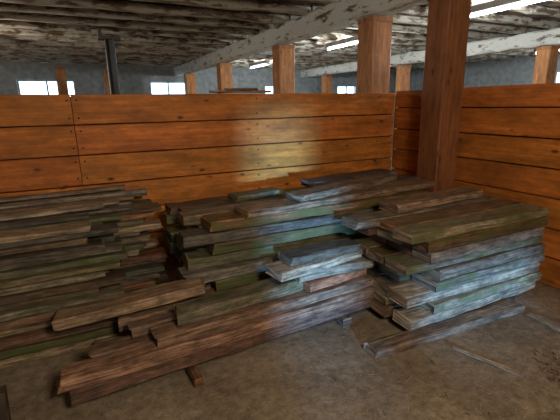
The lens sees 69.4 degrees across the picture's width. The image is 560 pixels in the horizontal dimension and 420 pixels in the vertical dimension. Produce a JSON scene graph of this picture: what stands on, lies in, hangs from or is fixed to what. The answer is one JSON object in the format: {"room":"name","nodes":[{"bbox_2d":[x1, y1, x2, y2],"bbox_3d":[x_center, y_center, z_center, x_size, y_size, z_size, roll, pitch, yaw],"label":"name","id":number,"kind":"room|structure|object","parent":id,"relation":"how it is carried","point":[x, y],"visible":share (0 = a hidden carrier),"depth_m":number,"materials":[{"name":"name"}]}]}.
{"room":"lumber storage warehouse","nodes":[
{"label":"lumber storage warehouse","id":0,"kind":"room"},
{"bbox_2d":[0,93,394,265],"bbox_3d":[-3.314,0.105,2.750,10.320,1.694,0.147,-8,16,-25],"label":"wall","id":1,"kind":"structure","parent":0,"point":[174,147],"depth_m":3.76,"materials":[{"name":"brown wood"}]},
{"bbox_2d":[209,88,270,92],"bbox_3d":[-0.380,-1.149,3.883,0.600,0.045,0.113,-8,16,-25],"label":"board offcuts","id":2,"kind":"object","parent":1,"relation":"on","point":[226,90],"visible":1,"depth_m":3.83,"materials":[{"name":"brown wood"}]},
{"bbox_2d":[0,62,394,94],"bbox_3d":[-3.874,-3.431,13.664,19.500,2.860,0.300,-8,16,-25],"label":"wall","id":3,"kind":"structure","parent":0,"point":[133,79],"depth_m":12.99,"materials":[{"name":"paint"}]},
{"bbox_2d":[17,80,75,94],"bbox_3d":[-6.919,-3.433,12.082,1.511,0.883,0.054,-8,16,-25],"label":"window","id":4,"kind":"structure","parent":3,"relation":"in","point":[46,81],"depth_m":11.98,"materials":[{"name":"paint"}]},
{"bbox_2d":[150,81,183,93],"bbox_3d":[-3.734,-3.873,13.589,1.212,0.860,0.054,-8,16,-25],"label":"window","id":5,"kind":"structure","parent":3,"relation":"in","point":[150,81],"depth_m":13.42,"materials":[{"name":"paint"}]},
{"bbox_2d":[338,85,356,92],"bbox_3d":[2.724,-4.761,16.646,1.011,0.711,0.052,-8,16,-25],"label":"window","id":6,"kind":"structure","parent":3,"relation":"in","point":[338,85],"depth_m":16.61,"materials":[{"name":"paint"}]},
{"bbox_2d":[0,140,559,419],"bbox_3d":[0.240,0.080,6.006,20.100,0.200,18.800,-8,16,-25],"label":"floor","id":7,"kind":"structure","parent":0,"point":[31,379],"depth_m":2.27,"materials":[{"name":"brown concrete"}]},
{"bbox_2d":[0,384,10,419],"bbox_3d":[-1.212,0.937,1.772,0.065,0.347,0.065,-8,16,-25],"label":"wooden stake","id":8,"kind":"object","parent":7,"relation":"on","point":[5,414],"visible":1,"depth_m":1.74,"materials":[{"name":"brown wood"}]},
{"bbox_2d":[54,67,68,94],"bbox_3d":[-5.257,-2.234,9.988,0.231,2.452,0.232,-8,16,-25],"label":"timber post","id":9,"kind":"object","parent":7,"relation":"on","point":[60,72],"visible":0.43,"depth_m":9.67,"materials":[{"name":"brown wood"}]},
{"bbox_2d":[0,185,167,368],"bbox_3d":[-2.880,0.566,2.281,4.443,0.862,1.069,-8,16,-25],"label":"stack","id":10,"kind":"object","parent":7,"relation":"on","point":[55,253],"visible":0.94,"depth_m":2.67,"materials":[{"name":"brown wood"}]},
{"bbox_2d":[102,70,110,94],"bbox_3d":[-4.580,-2.527,11.061,0.235,2.452,0.234,-8,16,-25],"label":"timber post","id":11,"kind":"object","parent":7,"relation":"on","point":[105,72],"visible":0.24,"depth_m":10.72,"materials":[{"name":"brown wood"}]},
{"bbox_2d":[96,29,120,94],"bbox_3d":[-1.968,-0.934,4.973,0.260,2.360,0.200,-8,16,-25],"label":"prop","id":12,"kind":"object","parent":7,"relation":"on","point":[109,42],"visible":0.34,"depth_m":4.72,"materials":[{"name":"black metal"}]},
{"bbox_2d":[52,277,254,344],"bbox_3d":[-0.360,0.617,2.812,2.130,0.403,0.279,-8,16,-25],"label":"stack","id":13,"kind":"object","parent":7,"relation":"on","point":[160,299],"visible":0.18,"depth_m":2.48,"materials":[{"name":"brown wood"}]},
{"bbox_2d":[183,73,195,93],"bbox_3d":[-2.755,-2.982,12.679,0.303,2.452,0.301,-8,16,-25],"label":"timber post","id":14,"kind":"object","parent":7,"relation":"on","point":[189,79],"visible":0.38,"depth_m":12.33,"materials":[{"name":"brown wood"}]},
{"bbox_2d":[57,238,374,405],"bbox_3d":[-0.229,0.617,2.510,2.082,0.548,0.480,-8,16,-25],"label":"stack","id":15,"kind":"object","parent":7,"relation":"on","point":[313,284],"visible":0.99,"depth_m":2.43,"materials":[{"name":"brown wood"}]},
{"bbox_2d":[216,63,232,93],"bbox_3d":[-1.296,-2.258,9.810,0.302,2.452,0.303,-8,16,-25],"label":"timber post","id":16,"kind":"object","parent":7,"relation":"on","point":[224,70],"visible":0.39,"depth_m":9.46,"materials":[{"name":"brown wood"}]},
{"bbox_2d":[272,44,294,93],"bbox_3d":[0.074,-1.577,7.113,0.302,2.452,0.302,-8,16,-25],"label":"timber post","id":17,"kind":"object","parent":7,"relation":"on","point":[282,55],"visible":0.43,"depth_m":6.79,"materials":[{"name":"brown wood"}]},
{"bbox_2d":[7,296,559,419],"bbox_3d":[0.348,0.981,2.141,4.246,0.001,1.845,-8,16,-25],"label":"litter","id":18,"kind":"object","parent":7,"relation":"on","point":[536,296],"visible":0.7,"depth_m":2.21,"materials":[{"name":"brown wood"}]},
{"bbox_2d":[162,168,434,290],"bbox_3d":[0.276,0.193,3.500,2.425,0.860,0.854,-8,16,-25],"label":"stack","id":19,"kind":"object","parent":7,"relation":"on","point":[228,241],"visible":0.67,"depth_m":2.99,"materials":[{"name":"brown wood"}]},
{"bbox_2d":[321,75,331,92],"bbox_3d":[1.657,-3.520,14.439,0.284,2.452,0.285,-8,16,-25],"label":"timber post","id":20,"kind":"object","parent":7,"relation":"on","point":[326,87],"visible":0.41,"depth_m":14.10,"materials":[{"name":"brown wood"}]},
{"bbox_2d":[356,15,393,92],"bbox_3d":[1.133,-1.051,5.026,0.302,2.452,0.301,-8,16,-25],"label":"timber post","id":21,"kind":"object","parent":7,"relation":"on","point":[374,31],"visible":0.5,"depth_m":4.71,"materials":[{"name":"brown wood"}]},
{"bbox_2d":[174,0,428,75],"bbox_3d":[0.633,-2.599,5.529,0.331,0.301,18.196,-8,16,-25],"label":"ceiling beam","id":22,"kind":"structure","parent":21,"relation":"on","point":[329,18],"depth_m":5.82,"materials":[{"name":"white wood"}]},
{"bbox_2d":[0,0,559,71],"bbox_3d":[0.220,-2.710,5.214,19.482,0.143,17.692,-8,16,-25],"label":"ceiling joists","id":23,"kind":"object","parent":22,"relation":"on","point":[151,34],"depth_m":7.18,"materials":[{"name":"grey wood"}]},
{"bbox_2d":[392,65,410,150],"bbox_3d":[3.336,-2.687,11.134,0.284,2.452,0.285,-8,16,-25],"label":"timber post","id":24,"kind":"object","parent":7,"relation":"on","point":[403,71],"visible":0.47,"depth_m":10.82,"materials":[{"name":"brown wood"}]},
{"bbox_2d":[309,342,559,417],"bbox_3d":[0.594,1.063,1.799,3.886,0.012,0.770,-8,16,-25],"label":"chips","id":25,"kind":"object","parent":7,"relation":"on","point":[556,357],"visible":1,"depth_m":2.31,"materials":[{"name":"brown wood"}]},
{"bbox_2d":[417,0,470,191],"bbox_3d":[1.557,-0.777,3.951,0.283,2.452,0.284,-8,16,-25],"label":"timber post","id":26,"kind":"object","parent":7,"relation":"on","point":[448,21],"visible":0.7,"depth_m":3.77,"materials":[{"name":"brown wood"}]},
{"bbox_2d":[340,186,549,358],"bbox_3d":[1.175,0.344,2.989,1.694,0.786,0.810,-8,16,-25],"label":"stack","id":27,"kind":"object","parent":7,"relation":"on","point":[437,256],"visible":0.98,"depth_m":2.79,"materials":[{"name":"brown wood"}]},
{"bbox_2d":[452,346,525,378],"bbox_3d":[1.224,0.895,2.386,0.399,0.017,0.033,13,20,43],"label":"board","id":28,"kind":"object","parent":7,"relation":"on","point":[492,363],"visible":1,"depth_m":2.37,"materials":[{"name":"brown wood"}]},
{"bbox_2d":[526,312,559,331],"bbox_3d":[1.846,0.777,2.777,0.072,0.025,0.276,-7,16,-23],"label":"board","id":29,"kind":"object","parent":7,"relation":"on","point":[549,323],"visible":1,"depth_m":2.79,"materials":[{"name":"wood"}]},
{"bbox_2d":[532,45,559,83],"bbox_3d":[5.016,-1.852,7.829,0.282,2.452,0.282,-8,16,-25],"label":"timber post","id":30,"kind":"object","parent":7,"relation":"on","point":[546,60],"visible":0.39,"depth_m":7.51,"materials":[{"name":"brown wood"}]},
{"bbox_2d":[300,28,559,77],"bbox_3d":[4.948,-3.209,7.568,0.331,0.302,18.196,-8,16,-25],"label":"ceiling beam","id":31,"kind":"structure","parent":30,"relation":"on","point":[530,40],"depth_m":8.52,"materials":[{"name":"white wood"}]},
{"bbox_2d":[25,0,559,34],"bbox_3d":[0.229,-2.859,5.258,20.191,0.157,18.800,-8,16,-25],"label":"ceiling","id":32,"kind":"structure","parent":0,"point":[548,3],"depth_m":6.37,"materials":[{"name":"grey wood"}]},
{"bbox_2d":[249,60,269,68],"bbox_3d":[-0.618,-4.263,11.832,0.100,0.135,1.300,-8,16,-25],"label":"lamp","id":33,"kind":"object","parent":32,"relation":"attached to","point":[264,62],"visible":1,"depth_m":11.71,"materials":[{"name":"glass"}]},
{"bbox_2d":[326,35,357,49],"bbox_3d":[1.282,-3.263,7.876,0.100,0.135,1.300,-8,16,-25],"label":"lamp","id":34,"kind":"object","parent":32,"relation":"attached to","point":[351,40],"visible":0.6,"depth_m":7.92,"materials":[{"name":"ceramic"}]},
{"bbox_2d":[470,0,545,17],"bbox_3d":[2.740,-2.538,5.006,0.100,0.135,1.300,-8,16,-25],"label":"lamp","id":35,"kind":"object","parent":32,"relation":"attached to","point":[488,7],"visible":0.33,"depth_m":5.03,"materials":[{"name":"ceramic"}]},
{"bbox_2d":[392,83,559,288],"bbox_3d":[3.120,0.252,1.540,0.156,1.627,7.710,-8,16,-25],"label":"wall","id":36,"kind":"structure","parent":0,"point":[508,148],"depth_m":3.52,"materials":[{"name":"brown wood"}]},
{"bbox_2d":[392,54,559,136],"bbox_3d":[9.093,-2.655,9.814,0.300,2.860,18.200,-8,16,-25],"label":"wall","id":37,"kind":"structure","parent":0,"point":[519,70],"depth_m":13.23,"materials":[{"name":"paint"}]}
]}

